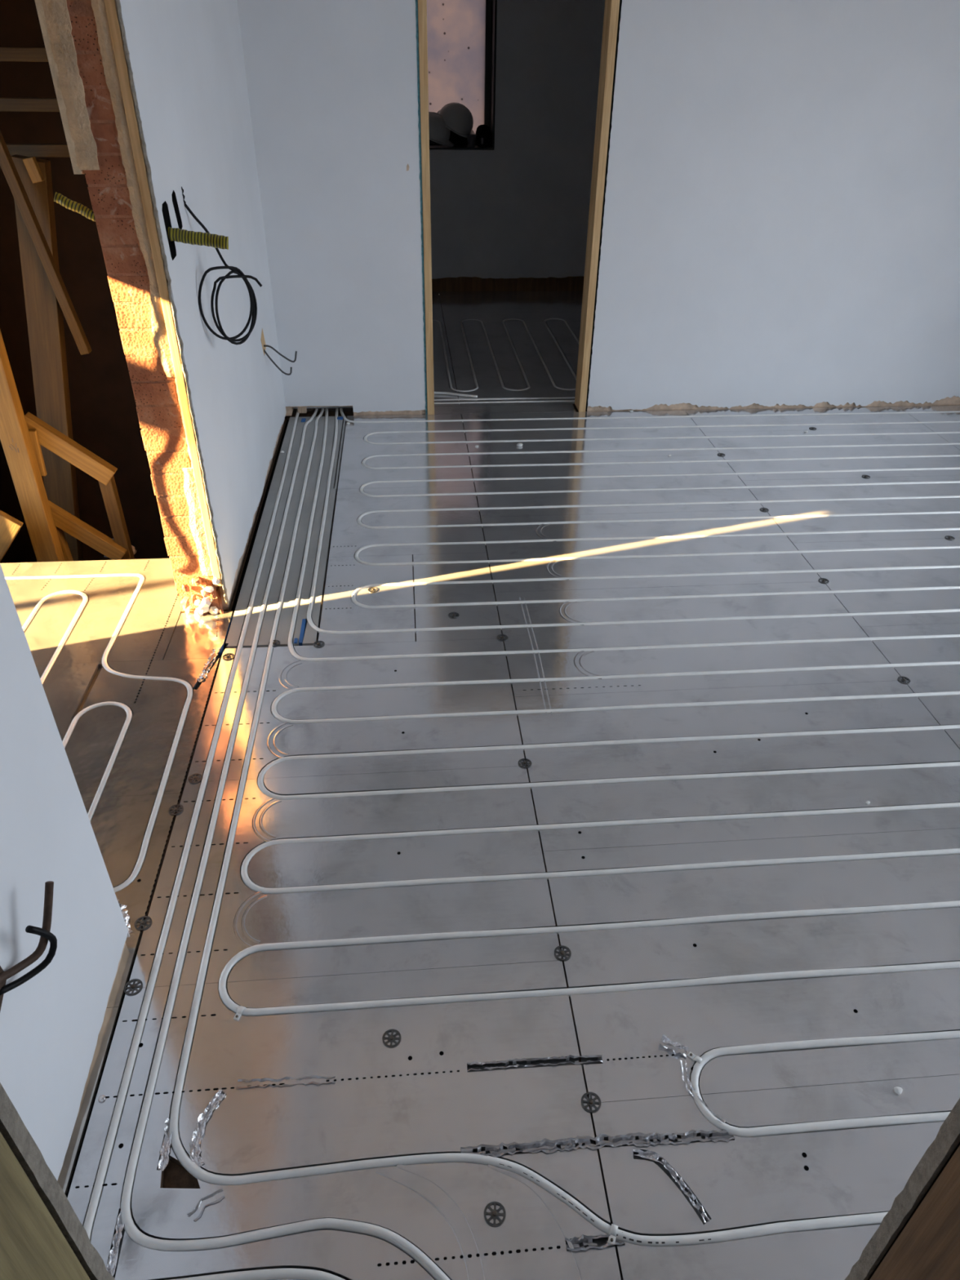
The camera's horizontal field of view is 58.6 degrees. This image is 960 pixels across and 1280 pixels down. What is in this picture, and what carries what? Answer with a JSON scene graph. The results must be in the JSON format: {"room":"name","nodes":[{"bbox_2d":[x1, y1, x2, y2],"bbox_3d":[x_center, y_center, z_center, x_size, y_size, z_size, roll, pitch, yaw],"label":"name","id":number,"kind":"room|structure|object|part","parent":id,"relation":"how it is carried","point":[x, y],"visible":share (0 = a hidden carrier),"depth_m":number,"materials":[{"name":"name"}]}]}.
{"room":"building under construction","nodes":[
{"label":"building under construction","id":0,"kind":"room"},
{"bbox_2d":[0,440,37,563],"bbox_3d":[-2.276,-0.435,2.364,0.050,3.750,4.250,-2,35,-4],"label":"wall","id":1,"kind":"structure","parent":0,"point":[21,549],"depth_m":4.42,"materials":[{"name":"fabric"}]},
{"bbox_2d":[0,0,169,560],"bbox_3d":[-1.691,-0.457,2.408,1.423,3.750,4.250,-2,35,-4],"label":"wall","id":2,"kind":"structure","parent":0,"point":[104,417],"depth_m":4.14,"materials":[{"name":"wood"}]},
{"bbox_2d":[5,143,70,157],"bbox_3d":[-1.417,-1.771,3.097,0.610,0.040,0.036,-2,35,-4],"label":"batten","id":3,"kind":"object","parent":2,"relation":"attached to","point":[37,150],"visible":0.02,"depth_m":3.07,"materials":[{"name":"brown wood"}]},
{"bbox_2d":[0,0,288,1197],"bbox_3d":[-0.912,-0.993,2.076,0.202,2.472,4.182,-2,35,-4],"label":"wall","id":4,"kind":"structure","parent":0,"point":[152,95],"depth_m":2.28,"materials":[{"name":"white paint"}]},
{"bbox_2d":[0,47,48,62],"bbox_3d":[-1.578,-2.000,2.923,0.940,0.040,0.036,-2,35,-4],"label":"batten","id":5,"kind":"object","parent":4,"relation":"attached to","point":[6,54],"visible":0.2,"depth_m":2.91,"materials":[{"name":"brown wood"}]},
{"bbox_2d":[0,880,57,1011],"bbox_3d":[-0.685,0.466,1.283,0.034,0.123,0.174,14,37,18],"label":"cable tails","id":6,"kind":"object","parent":4,"relation":"attached to","point":[46,935],"visible":1,"depth_m":1.31,"materials":[{"name":"black plastic"}]},
{"bbox_2d":[0,97,59,111],"bbox_3d":[-1.580,-1.880,3.005,0.940,0.040,0.036,-2,35,-4],"label":"batten","id":7,"kind":"object","parent":4,"relation":"attached to","point":[6,104],"visible":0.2,"depth_m":2.99,"materials":[{"name":"brown wood"}]},
{"bbox_2d":[53,191,95,221],"bbox_3d":[-1.049,-1.124,2.220,0.106,0.068,0.032,-2,35,-4],"label":"cable sleeve","id":8,"kind":"object","parent":4,"relation":"attached to","point":[84,211],"visible":1,"depth_m":2.21,"materials":[{"name":"yellow plastic"}]},
{"bbox_2d":[161,190,182,260],"bbox_3d":[-0.856,-1.158,2.385,0.005,0.156,0.203,-2,35,-4],"label":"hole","id":9,"kind":"object","parent":4,"relation":"attached to","point":[165,210],"visible":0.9,"depth_m":2.36,"materials":[{"name":"black"}]},
{"bbox_2d":[168,226,228,249],"bbox_3d":[-0.774,-1.102,2.349,0.168,0.057,0.043,-2,35,-4],"label":"cable sleeve","id":10,"kind":"object","parent":4,"relation":"attached to","point":[175,234],"visible":0.99,"depth_m":2.34,"materials":[{"name":"yellow plastic"}]},
{"bbox_2d":[181,186,262,344],"bbox_3d":[-0.793,-1.155,2.662,0.224,0.465,0.042,-26,43,-33],"label":"cable coil","id":11,"kind":"object","parent":4,"relation":"hanging from","point":[253,309],"visible":0.98,"depth_m":2.69,"materials":[{"name":"black plastic"}]},
{"bbox_2d":[260,328,297,375],"bbox_3d":[-0.900,-1.296,3.852,0.150,0.200,0.120,-2,35,-4],"label":"cable tails","id":12,"kind":"object","parent":4,"relation":"attached to","point":[263,341],"visible":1,"depth_m":3.85,"materials":[{"name":"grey plastic"}]},
{"bbox_2d":[0,290,959,1279],"bbox_3d":[0.563,-0.391,3.470,5.770,0.133,8.450,-2,35,-4],"label":"floor","id":13,"kind":"structure","parent":0,"point":[506,1079],"depth_m":2.09,"materials":[{"name":"metal"}]},
{"bbox_2d":[22,590,88,684],"bbox_3d":[-1.385,0.222,2.447,0.176,0.017,1.396,-2,35,-4],"label":"pipe","id":14,"kind":"object","parent":13,"relation":"on","point":[83,595],"visible":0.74,"depth_m":2.85,"materials":[{"name":"white plastic"}]},
{"bbox_3d":[-1.399,0.991,1.338,1.424,0.022,0.789,-2,35,-4],"label":"panel","id":15,"kind":"part","parent":13,"relation":"part of","materials":[{"name":"metal"}]},
{"bbox_3d":[-1.646,-0.093,2.914,1.249,0.022,0.662,-2,35,-4],"label":"panel","id":16,"kind":"part","parent":13,"relation":"part of","materials":[{"name":"metal"}]},
{"bbox_2d":[62,701,132,822],"bbox_3d":[-1.054,0.394,2.203,0.166,0.017,0.746,-2,35,-4],"label":"pipe","id":17,"kind":"object","parent":13,"relation":"on","point":[91,813],"visible":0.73,"depth_m":2.37,"materials":[{"name":"white plastic"}]},
{"bbox_2d":[4,573,192,892],"bbox_3d":[-1.290,0.070,2.670,0.804,0.017,1.944,-26,43,-33],"label":"pipe","id":18,"kind":"object","parent":13,"relation":"on","point":[148,834],"visible":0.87,"depth_m":2.48,"materials":[{"name":"white plastic"}]},
{"bbox_2d":[97,1095,106,1102],"bbox_3d":[-0.688,0.835,1.557,0.013,0.004,0.014,-2,35,-4],"label":"screw","id":19,"kind":"object","parent":13,"relation":"on","point":[102,1099],"visible":1,"depth_m":1.56,"materials":[{"name":"metal"}]},
{"bbox_3d":[-1.506,0.260,2.401,1.424,0.022,0.599,-2,35,-4],"label":"panel","id":20,"kind":"part","parent":13,"relation":"part of","materials":[{"name":"metal"}]},
{"bbox_3d":[-1.457,0.599,1.909,1.424,0.022,0.599,-2,35,-4],"label":"panel","id":21,"kind":"part","parent":13,"relation":"part of","materials":[{"name":"metal"}]},
{"bbox_2d":[124,978,142,995],"bbox_3d":[-0.707,0.706,1.744,0.036,0.004,0.036,-6,35,-9],"label":"washer","id":22,"kind":"object","parent":13,"relation":"on","point":[132,987],"visible":1,"depth_m":1.74,"materials":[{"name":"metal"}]},
{"bbox_2d":[134,915,151,930],"bbox_3d":[-0.737,0.619,1.871,0.036,0.004,0.036,-12,36,-18],"label":"washer","id":23,"kind":"object","parent":13,"relation":"on","point":[143,922],"visible":1,"depth_m":1.87,"materials":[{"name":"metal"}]},
{"bbox_2d":[168,804,183,815],"bbox_3d":[-0.765,0.426,2.151,0.036,0.004,0.036,-23,41,-30],"label":"washer","id":24,"kind":"object","parent":13,"relation":"on","point":[175,809],"visible":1,"depth_m":2.15,"materials":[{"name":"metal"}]},
{"bbox_2d":[187,773,202,783],"bbox_3d":[-0.747,0.362,2.245,0.036,0.004,0.036,-4,35,-7],"label":"washer","id":25,"kind":"object","parent":13,"relation":"on","point":[194,778],"visible":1,"depth_m":2.24,"materials":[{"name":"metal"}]},
{"bbox_3d":[-0.918,-0.009,2.807,0.171,0.022,0.272,-2,35,-4],"label":"panel","id":26,"kind":"part","parent":13,"relation":"part of","materials":[{"name":"metal"}]},
{"bbox_2d":[83,408,345,1279],"bbox_3d":[-0.735,0.038,2.729,0.543,0.017,4.474,-7,35,-11],"label":"pipe","id":27,"kind":"object","parent":13,"relation":"on","point":[270,1273],"visible":0.94,"depth_m":1.69,"materials":[{"name":"white plastic"}]},
{"bbox_2d":[218,616,231,656],"bbox_3d":[-0.837,-0.015,2.815,0.008,0.017,0.220,-2,35,-4],"label":"scrap","id":28,"kind":"object","parent":13,"relation":"on","point":[220,652],"visible":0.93,"depth_m":2.77,"materials":[{"name":"blue plastic"}]},
{"bbox_2d":[222,653,234,660],"bbox_3d":[-0.793,0.051,2.697,0.036,0.004,0.036,-29,44,-36],"label":"washer","id":29,"kind":"object","parent":13,"relation":"on","point":[227,654],"visible":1,"depth_m":2.70,"materials":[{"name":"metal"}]},
{"bbox_2d":[268,640,279,646],"bbox_3d":[-0.663,0.009,2.762,0.036,0.004,0.036,-9,36,-14],"label":"washer","id":30,"kind":"object","parent":13,"relation":"on","point":[273,642],"visible":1,"depth_m":2.76,"materials":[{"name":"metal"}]},
{"bbox_2d":[120,408,450,1279],"bbox_3d":[-0.660,0.035,2.735,0.566,0.017,4.471,-7,35,-11],"label":"pipe","id":31,"kind":"object","parent":13,"relation":"on","point":[333,1224],"visible":1,"depth_m":1.48,"materials":[{"name":"white plastic"}]},
{"bbox_2d":[298,618,306,645],"bbox_3d":[-0.587,-0.025,2.829,0.012,0.015,0.142,-2,35,-4],"label":"strip","id":32,"kind":"object","parent":13,"relation":"on","point":[304,620],"visible":1,"depth_m":2.82,"materials":[{"name":"blue plastic"}]},
{"bbox_2d":[313,640,324,647],"bbox_3d":[-0.520,0.013,2.760,0.036,0.004,0.036,-24,42,-32],"label":"washer","id":33,"kind":"object","parent":13,"relation":"on","point":[317,643],"visible":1,"depth_m":2.76,"materials":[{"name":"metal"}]},
{"bbox_3d":[-0.248,0.872,1.536,0.895,0.022,0.599,-2,35,-4],"label":"panel","id":34,"kind":"part","parent":13,"relation":"part of","materials":[{"name":"metal"}]},
{"bbox_3d":[-0.298,0.533,2.029,0.895,0.022,0.599,-2,35,-4],"label":"panel","id":35,"kind":"part","parent":13,"relation":"part of","materials":[{"name":"metal"}]},
{"bbox_3d":[-0.348,0.192,2.526,0.895,0.022,0.609,-2,35,-4],"label":"panel","id":36,"kind":"part","parent":13,"relation":"part of","materials":[{"name":"metal"}]},
{"bbox_3d":[-0.391,-0.145,3.017,0.314,0.022,0.584,-2,35,-4],"label":"panel","id":37,"kind":"part","parent":13,"relation":"part of","materials":[{"name":"metal"}]},
{"bbox_2d":[368,586,377,592],"bbox_3d":[-0.381,-0.180,3.043,0.036,0.004,0.036,-26,42,-33],"label":"washer","id":38,"kind":"object","parent":13,"relation":"on","point":[373,588],"visible":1,"depth_m":3.04,"materials":[{"name":"metal"}]},
{"bbox_3d":[-0.873,-1.409,4.851,1.476,0.022,0.615,-2,35,-4],"label":"panel","id":39,"kind":"part","parent":13,"relation":"part of","materials":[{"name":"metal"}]},
{"bbox_2d":[382,1029,400,1047],"bbox_3d":[-0.171,0.772,1.660,0.036,0.004,0.036,-29,44,-36],"label":"washer","id":40,"kind":"object","parent":13,"relation":"on","point":[391,1037],"visible":1,"depth_m":1.66,"materials":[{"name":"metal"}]},
{"bbox_3d":[-0.387,-1.091,4.396,0.599,0.022,0.316,-2,35,-4],"label":"panel","id":41,"kind":"part","parent":13,"relation":"part of","materials":[{"name":"metal"}]},
{"bbox_3d":[-0.349,-0.832,4.019,0.599,0.022,0.599,-2,35,-4],"label":"panel","id":42,"kind":"part","parent":13,"relation":"part of","materials":[{"name":"metal"}]},
{"bbox_3d":[-0.299,-0.489,3.520,0.599,0.022,0.614,-2,35,-4],"label":"panel","id":43,"kind":"part","parent":13,"relation":"part of","materials":[{"name":"metal"}]},
{"bbox_3d":[-1.042,-2.565,6.533,1.476,0.022,0.689,-2,35,-4],"label":"panel","id":44,"kind":"part","parent":13,"relation":"part of","materials":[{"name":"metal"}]},
{"bbox_3d":[-0.981,-2.147,5.925,1.476,0.022,0.789,-2,35,-4],"label":"panel","id":45,"kind":"part","parent":13,"relation":"part of","materials":[{"name":"metal"}]},
{"bbox_3d":[-0.923,-1.754,5.352,1.476,0.022,0.604,-2,35,-4],"label":"panel","id":46,"kind":"part","parent":13,"relation":"part of","materials":[{"name":"metal"}]},
{"bbox_2d":[448,612,458,618],"bbox_3d":[-0.089,-0.085,2.912,0.036,0.004,0.036,-28,44,-35],"label":"washer","id":47,"kind":"object","parent":13,"relation":"on","point":[454,614],"visible":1,"depth_m":2.91,"materials":[{"name":"metal"}]},
{"bbox_2d":[434,391,477,397],"bbox_3d":[-0.411,-1.377,4.779,0.798,0.014,0.063,2,34,1],"label":"pipe","id":48,"kind":"object","parent":13,"relation":"on","point":[435,393],"visible":0.31,"depth_m":4.77,"materials":[{"name":"white plastic"}]},
{"bbox_3d":[-0.091,-0.156,3.039,0.281,0.022,0.584,-2,35,-4],"label":"panel","id":49,"kind":"part","parent":13,"relation":"part of","materials":[{"name":"metal"}]},
{"bbox_2d":[484,1201,506,1226],"bbox_3d":[0.024,0.946,1.410,0.036,0.004,0.036,-26,43,-34],"label":"washer","id":50,"kind":"object","parent":13,"relation":"on","point":[495,1214],"visible":1,"depth_m":1.41,"materials":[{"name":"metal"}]},
{"bbox_2d":[497,634,507,640],"bbox_3d":[0.073,-0.008,2.803,0.036,0.004,0.036,-24,42,-32],"label":"washer","id":51,"kind":"object","parent":13,"relation":"on","point":[502,637],"visible":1,"depth_m":2.80,"materials":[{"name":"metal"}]},
{"bbox_2d":[434,400,574,404],"bbox_3d":[0.108,-1.304,4.705,3.018,0.017,0.020,-2,35,-4],"label":"pipe","id":52,"kind":"object","parent":13,"relation":"on","point":[551,400],"visible":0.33,"depth_m":4.71,"materials":[{"name":"white plastic"}]},
{"bbox_2d":[434,396,574,400],"bbox_3d":[0.105,-1.334,4.748,3.018,0.017,0.019,-2,35,-4],"label":"pipe","id":53,"kind":"object","parent":13,"relation":"on","point":[567,397],"visible":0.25,"depth_m":4.75,"materials":[{"name":"white plastic"}]},
{"bbox_3d":[0.133,-1.236,4.618,0.759,0.022,0.119,-2,35,-4],"label":"panel","id":54,"kind":"part","parent":13,"relation":"part of","materials":[{"name":"metal"}]},
{"bbox_2d":[432,318,579,391],"bbox_3d":[0.073,-1.859,5.514,2.416,0.017,1.596,-2,35,-4],"label":"pipe","id":55,"kind":"object","parent":13,"relation":"on","point":[545,320],"visible":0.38,"depth_m":5.44,"materials":[{"name":"white plastic"}]},
{"bbox_3d":[0.299,-2.615,6.634,1.208,0.022,0.689,-2,35,-4],"label":"panel","id":56,"kind":"part","parent":13,"relation":"part of","materials":[{"name":"metal"}]},
{"bbox_3d":[0.360,-2.197,6.026,1.208,0.022,0.789,-2,35,-4],"label":"panel","id":57,"kind":"part","parent":13,"relation":"part of","materials":[{"name":"metal"}]},
{"bbox_3d":[0.418,-1.804,5.453,1.208,0.022,0.604,-2,35,-4],"label":"panel","id":58,"kind":"part","parent":13,"relation":"part of","materials":[{"name":"metal"}]},
{"bbox_3d":[0.469,-1.459,4.952,1.208,0.022,0.615,-2,35,-4],"label":"panel","id":59,"kind":"part","parent":13,"relation":"part of","materials":[{"name":"metal"}]},
{"bbox_2d":[518,758,531,768],"bbox_3d":[0.121,0.332,2.308,0.036,0.004,0.036,-6,35,-10],"label":"washer","id":60,"kind":"object","parent":13,"relation":"on","point":[524,762],"visible":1,"depth_m":2.31,"materials":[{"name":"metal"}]},
{"bbox_2d":[554,945,571,960],"bbox_3d":[0.176,0.666,1.821,0.036,0.004,0.036,-19,39,-26],"label":"washer","id":61,"kind":"object","parent":13,"relation":"on","point":[562,953],"visible":1,"depth_m":1.82,"materials":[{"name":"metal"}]},
{"bbox_2d":[169,408,959,1246],"bbox_3d":[1.219,-0.183,3.093,3.862,0.018,3.981,-2,35,-4],"label":"pipe","id":62,"kind":"object","parent":13,"relation":"on","point":[862,1220],"visible":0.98,"depth_m":1.92,"materials":[{"name":"white plastic"}]},
{"bbox_2d":[233,1005,246,1020],"bbox_3d":[-0.478,0.741,1.700,0.011,0.010,0.031,11,36,14],"label":"clip","id":63,"kind":"object","parent":62,"relation":"attached to","point":[241,1008],"visible":1,"depth_m":1.70,"materials":[{"name":"white plastic"}]},
{"bbox_2d":[607,1223,617,1244],"bbox_3d":[0.216,0.964,1.389,0.011,0.010,0.031,12,36,16],"label":"clip","id":64,"kind":"object","parent":62,"relation":"attached to","point":[611,1239],"visible":1,"depth_m":1.39,"materials":[{"name":"white plastic"}]},
{"bbox_2d":[687,1051,702,1063],"bbox_3d":[0.412,0.799,1.634,0.031,0.010,0.011,26,42,32],"label":"clip","id":65,"kind":"object","parent":62,"relation":"attached to","point":[691,1055],"visible":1,"depth_m":1.63,"materials":[{"name":"white plastic"}]},
{"bbox_3d":[0.530,-1.037,4.337,1.208,0.022,0.626,-2,35,-4],"label":"panel","id":66,"kind":"part","parent":13,"relation":"part of","materials":[{"name":"metal"}]},
{"bbox_2d":[581,1092,600,1112],"bbox_3d":[0.203,0.844,1.563,0.036,0.004,0.036,-24,42,-32],"label":"washer","id":67,"kind":"object","parent":13,"relation":"on","point":[590,1101],"visible":1,"depth_m":1.56,"materials":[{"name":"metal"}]},
{"bbox_3d":[0.581,-0.690,3.833,1.208,0.022,0.599,-2,35,-4],"label":"panel","id":68,"kind":"part","parent":13,"relation":"part of","materials":[{"name":"metal"}]},
{"bbox_2d":[306,408,959,634],"bbox_3d":[1.192,-0.693,3.837,3.767,0.018,2.171,-2,35,-4],"label":"pipe","id":69,"kind":"object","parent":13,"relation":"on","point":[354,601],"visible":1,"depth_m":3.54,"materials":[{"name":"white plastic"}]},
{"bbox_3d":[0.630,-0.352,3.340,1.208,0.022,0.599,-2,35,-4],"label":"panel","id":70,"kind":"part","parent":13,"relation":"part of","materials":[{"name":"metal"}]},
{"bbox_3d":[0.680,-0.013,2.847,1.208,0.022,0.599,-2,35,-4],"label":"panel","id":71,"kind":"part","parent":13,"relation":"part of","materials":[{"name":"metal"}]},
{"bbox_3d":[0.729,0.325,2.354,1.208,0.022,0.599,-2,35,-4],"label":"panel","id":72,"kind":"part","parent":13,"relation":"part of","materials":[{"name":"metal"}]},
{"bbox_3d":[0.779,0.664,1.861,1.208,0.022,0.599,-2,35,-4],"label":"panel","id":73,"kind":"part","parent":13,"relation":"part of","materials":[{"name":"metal"}]},
{"bbox_2d":[760,507,768,511],"bbox_3d":[1.203,-0.552,3.620,0.036,0.004,0.036,-7,35,-11],"label":"washer","id":74,"kind":"object","parent":13,"relation":"on","point":[761,508],"visible":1,"depth_m":3.62,"materials":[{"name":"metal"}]},
{"bbox_3d":[0.861,1.225,1.044,1.208,0.022,1.389,-2,35,-4],"label":"panel","id":75,"kind":"part","parent":13,"relation":"part of","materials":[{"name":"metal"}]},
{"bbox_3d":[1.721,-1.166,4.550,1.201,0.022,0.326,-2,35,-4],"label":"panel","id":76,"kind":"part","parent":13,"relation":"part of","materials":[{"name":"metal"}]},
{"bbox_2d":[818,577,828,583],"bbox_3d":[1.259,-0.218,3.134,0.036,0.004,0.036,-20,39,-27],"label":"washer","id":77,"kind":"object","parent":13,"relation":"on","point":[820,579],"visible":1,"depth_m":3.13,"materials":[{"name":"metal"}]},
{"bbox_3d":[1.759,-0.904,4.169,1.201,0.022,0.599,-2,35,-4],"label":"panel","id":78,"kind":"part","parent":13,"relation":"part of","materials":[{"name":"metal"}]},
{"bbox_3d":[1.809,-0.566,3.677,1.201,0.022,0.599,-2,35,-4],"label":"panel","id":79,"kind":"part","parent":13,"relation":"part of","materials":[{"name":"metal"}]},
{"bbox_3d":[1.858,-0.227,3.184,1.201,0.022,0.599,-2,35,-4],"label":"panel","id":80,"kind":"part","parent":13,"relation":"part of","materials":[{"name":"metal"}]},
{"bbox_2d":[893,1086,902,1094],"bbox_3d":[0.776,0.835,1.586,0.015,0.006,0.013,-2,35,-4],"label":"chip","id":81,"kind":"object","parent":13,"relation":"on","point":[897,1090],"visible":1,"depth_m":1.58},
{"bbox_2d":[897,675,910,684],"bbox_3d":[1.308,0.122,2.638,0.036,0.004,0.036,-16,38,-23],"label":"washer","id":82,"kind":"object","parent":13,"relation":"on","point":[904,679],"visible":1,"depth_m":2.64,"materials":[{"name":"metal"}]},
{"bbox_3d":[1.908,0.112,2.691,1.201,0.022,0.599,-2,35,-4],"label":"panel","id":83,"kind":"part","parent":13,"relation":"part of","materials":[{"name":"metal"}]},
{"bbox_3d":[2.780,-1.120,4.505,0.895,0.022,0.626,-2,35,-4],"label":"panel","id":84,"kind":"part","parent":13,"relation":"part of","materials":[{"name":"metal"}]},
{"bbox_2d":[944,535,955,540],"bbox_3d":[1.882,-0.410,3.427,0.036,0.004,0.036,-4,35,-6],"label":"washer","id":85,"kind":"object","parent":13,"relation":"on","point":[948,537],"visible":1,"depth_m":3.42,"materials":[{"name":"metal"}]},
{"bbox_2d":[429,0,604,293],"bbox_3d":[-0.067,-3.895,6.325,3.500,2.470,0.302,-2,35,-4],"label":"wall","id":86,"kind":"structure","parent":0,"point":[513,216],"depth_m":6.42,"materials":[{"name":"grey paint"}]},
{"bbox_2d":[426,0,497,150],"bbox_3d":[-0.253,-4.145,6.102,0.715,1.110,0.255,-2,35,-4],"label":"window","id":87,"kind":"structure","parent":86,"relation":"in","point":[461,34],"depth_m":6.18,"materials":[{"name":"clear glass"}]},
{"bbox_2d":[428,111,453,146],"bbox_3d":[-0.349,-3.768,6.309,0.246,0.221,0.283,23,40,29],"label":"hard hat","id":88,"kind":"object","parent":87,"relation":"on","point":[439,133],"visible":0.64,"depth_m":6.23,"materials":[{"name":"white plastic"}]},
{"bbox_3d":[-0.278,-3.764,6.480,0.617,0.055,0.060,-2,35,-4],"label":"frame","id":89,"kind":"part","parent":87,"relation":"part of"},
{"bbox_2d":[437,102,475,137],"bbox_3d":[-0.177,-3.837,6.319,0.249,0.227,0.270,14,37,18],"label":"hard hat","id":90,"kind":"object","parent":87,"relation":"on","point":[457,117],"visible":1,"depth_m":6.23,"materials":[{"name":"white plastic"}]},
{"bbox_2d":[448,129,467,145],"bbox_3d":[-0.168,-3.761,6.388,0.185,0.118,0.089,-2,35,-4],"label":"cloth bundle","id":91,"kind":"object","parent":87,"relation":"on","point":[457,140],"visible":0.59,"depth_m":6.37,"materials":[{"name":"black fabric"}]},
{"bbox_3d":[-0.257,-3.677,6.387,0.711,0.012,0.195,-2,35,-4],"label":"sill","id":92,"kind":"part","parent":87,"relation":"part of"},
{"bbox_2d":[466,134,476,147],"bbox_3d":[-0.063,-3.683,6.316,0.074,0.081,0.074,-2,35,-4],"label":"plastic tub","id":93,"kind":"object","parent":87,"relation":"on","point":[471,139],"visible":1,"depth_m":6.29,"materials":[{"name":"black plastic"}]},
{"bbox_2d":[480,135,484,146],"bbox_3d":[0.016,-3.686,6.325,0.028,0.075,0.014,-2,35,-4],"label":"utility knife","id":94,"kind":"object","parent":87,"relation":"on","point":[482,137],"visible":1,"depth_m":6.32,"materials":[{"name":"black plastic"}]},
{"bbox_2d":[475,124,491,146],"bbox_3d":[0.019,-3.754,6.369,0.141,0.146,0.128,-2,35,-4],"label":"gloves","id":95,"kind":"object","parent":87,"relation":"on","point":[482,130],"visible":0.88,"depth_m":6.34,"materials":[{"name":"black fabric"}]},
{"bbox_3d":[0.066,-4.212,6.207,0.060,1.110,0.060,-2,35,-4],"label":"frame","id":96,"kind":"part","parent":87,"relation":"part of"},
{"bbox_2d":[236,0,959,416],"bbox_3d":[0.871,-2.279,3.988,4.900,2.471,0.140,-2,35,-4],"label":"wall","id":97,"kind":"structure","parent":0,"point":[781,227],"depth_m":4.04,"materials":[{"name":"white paint"}]},
{"bbox_2d":[415,0,622,414],"bbox_3d":[0.151,-2.094,4.030,0.870,2.060,0.136,-2,35,-4],"label":"door frame","id":98,"kind":"structure","parent":97,"relation":"in","point":[612,11],"depth_m":3.98,"materials":[{"name":"brown wood"}]},
{"bbox_3d":[-1.757,0.315,4.508,1.250,0.100,1.519,-2,35,-4],"label":"floor","id":99,"kind":"structure","parent":0,"visible":0},
{"bbox_2d":[0,510,23,561],"bbox_3d":[-1.931,-0.334,3.302,0.384,0.422,0.030,-2,35,-4],"label":"plank","id":100,"kind":"object","parent":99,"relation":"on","point":[10,526],"visible":1,"depth_m":3.25,"materials":[{"name":"brown wood"}]},
{"bbox_2d":[11,154,83,560],"bbox_3d":[-1.722,-0.965,3.449,0.407,1.728,0.060,-2,35,-4],"label":"post","id":101,"kind":"object","parent":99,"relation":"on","point":[44,313],"visible":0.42,"depth_m":3.30,"materials":[{"name":"brown wood"}]},
{"bbox_2d":[22,156,44,182],"bbox_3d":[-1.532,-1.614,2.937,0.049,0.079,0.030,-2,35,-4],"label":"batten offcut","id":102,"kind":"object","parent":101,"relation":"attached to","point":[31,164],"visible":1,"depth_m":2.93,"materials":[{"name":"brown wood"}]},
{"bbox_2d":[0,130,92,355],"bbox_3d":[-1.562,-1.413,3.036,0.168,0.785,0.040,-2,35,-4],"label":"diagonal brace","id":103,"kind":"object","parent":101,"relation":"attached to","point":[6,163],"visible":1,"depth_m":3.03,"materials":[{"name":"brown wood"}]},
{"bbox_2d":[0,330,134,562],"bbox_3d":[-1.613,-0.298,3.548,0.374,2.002,0.154,-2,35,-4],"label":"framing","id":104,"kind":"object","parent":99,"relation":"on","point":[21,435],"visible":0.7,"depth_m":3.29,"materials":[{"name":"brown wood"}]},
{"bbox_3d":[-1.738,-0.267,3.501,0.085,2.000,0.060,-1,34,-5],"label":"post","id":105,"kind":"part","parent":104,"relation":"part of","materials":[{"name":"brown wood"}]},
{"bbox_3d":[-1.700,-0.709,3.244,0.070,0.180,0.020,1,34,-6],"label":"plate","id":106,"kind":"part","parent":104,"relation":"part of","materials":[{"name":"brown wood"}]},
{"bbox_3d":[-1.718,0.019,3.809,0.055,1.181,0.045,-4,35,-3],"label":"post","id":107,"kind":"part","parent":104,"relation":"part of","materials":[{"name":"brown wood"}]},
{"bbox_3d":[-1.581,-0.731,3.283,0.362,0.070,0.045,34,25,-25],"label":"rail","id":108,"kind":"part","parent":104,"relation":"part of","materials":[{"name":"brown wood"}]},
{"bbox_3d":[-1.617,-0.441,3.479,0.358,0.062,0.045,35,25,-25],"label":"rail","id":109,"kind":"part","parent":104,"relation":"part of","materials":[{"name":"brown wood"}]},
{"bbox_3d":[-1.486,-0.082,3.775,0.050,1.390,0.045,-2,35,-4],"label":"post","id":110,"kind":"part","parent":104,"relation":"part of","materials":[{"name":"brown wood"}]},
{"bbox_2d":[103,538,137,559],"bbox_3d":[-1.611,-0.412,3.820,0.147,0.110,0.115,-2,35,-4],"label":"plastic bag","id":111,"kind":"object","parent":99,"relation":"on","point":[132,546],"visible":0.09,"depth_m":3.81,"materials":[{"name":"brown plastic"}]},
{"bbox_3d":[1.419,0.055,0.576,4.490,2.450,0.150,-2,35,-4],"label":"wall","id":112,"kind":"structure","parent":0,"visible":0},
{"bbox_2d":[0,1082,959,1279],"bbox_3d":[0.051,0.248,0.576,0.894,2.100,0.147,-2,35,-4],"label":"door frame","id":113,"kind":"structure","parent":112,"relation":"in","point":[42,1237],"depth_m":0.85,"materials":[{"name":"brown wood"}]}
]}

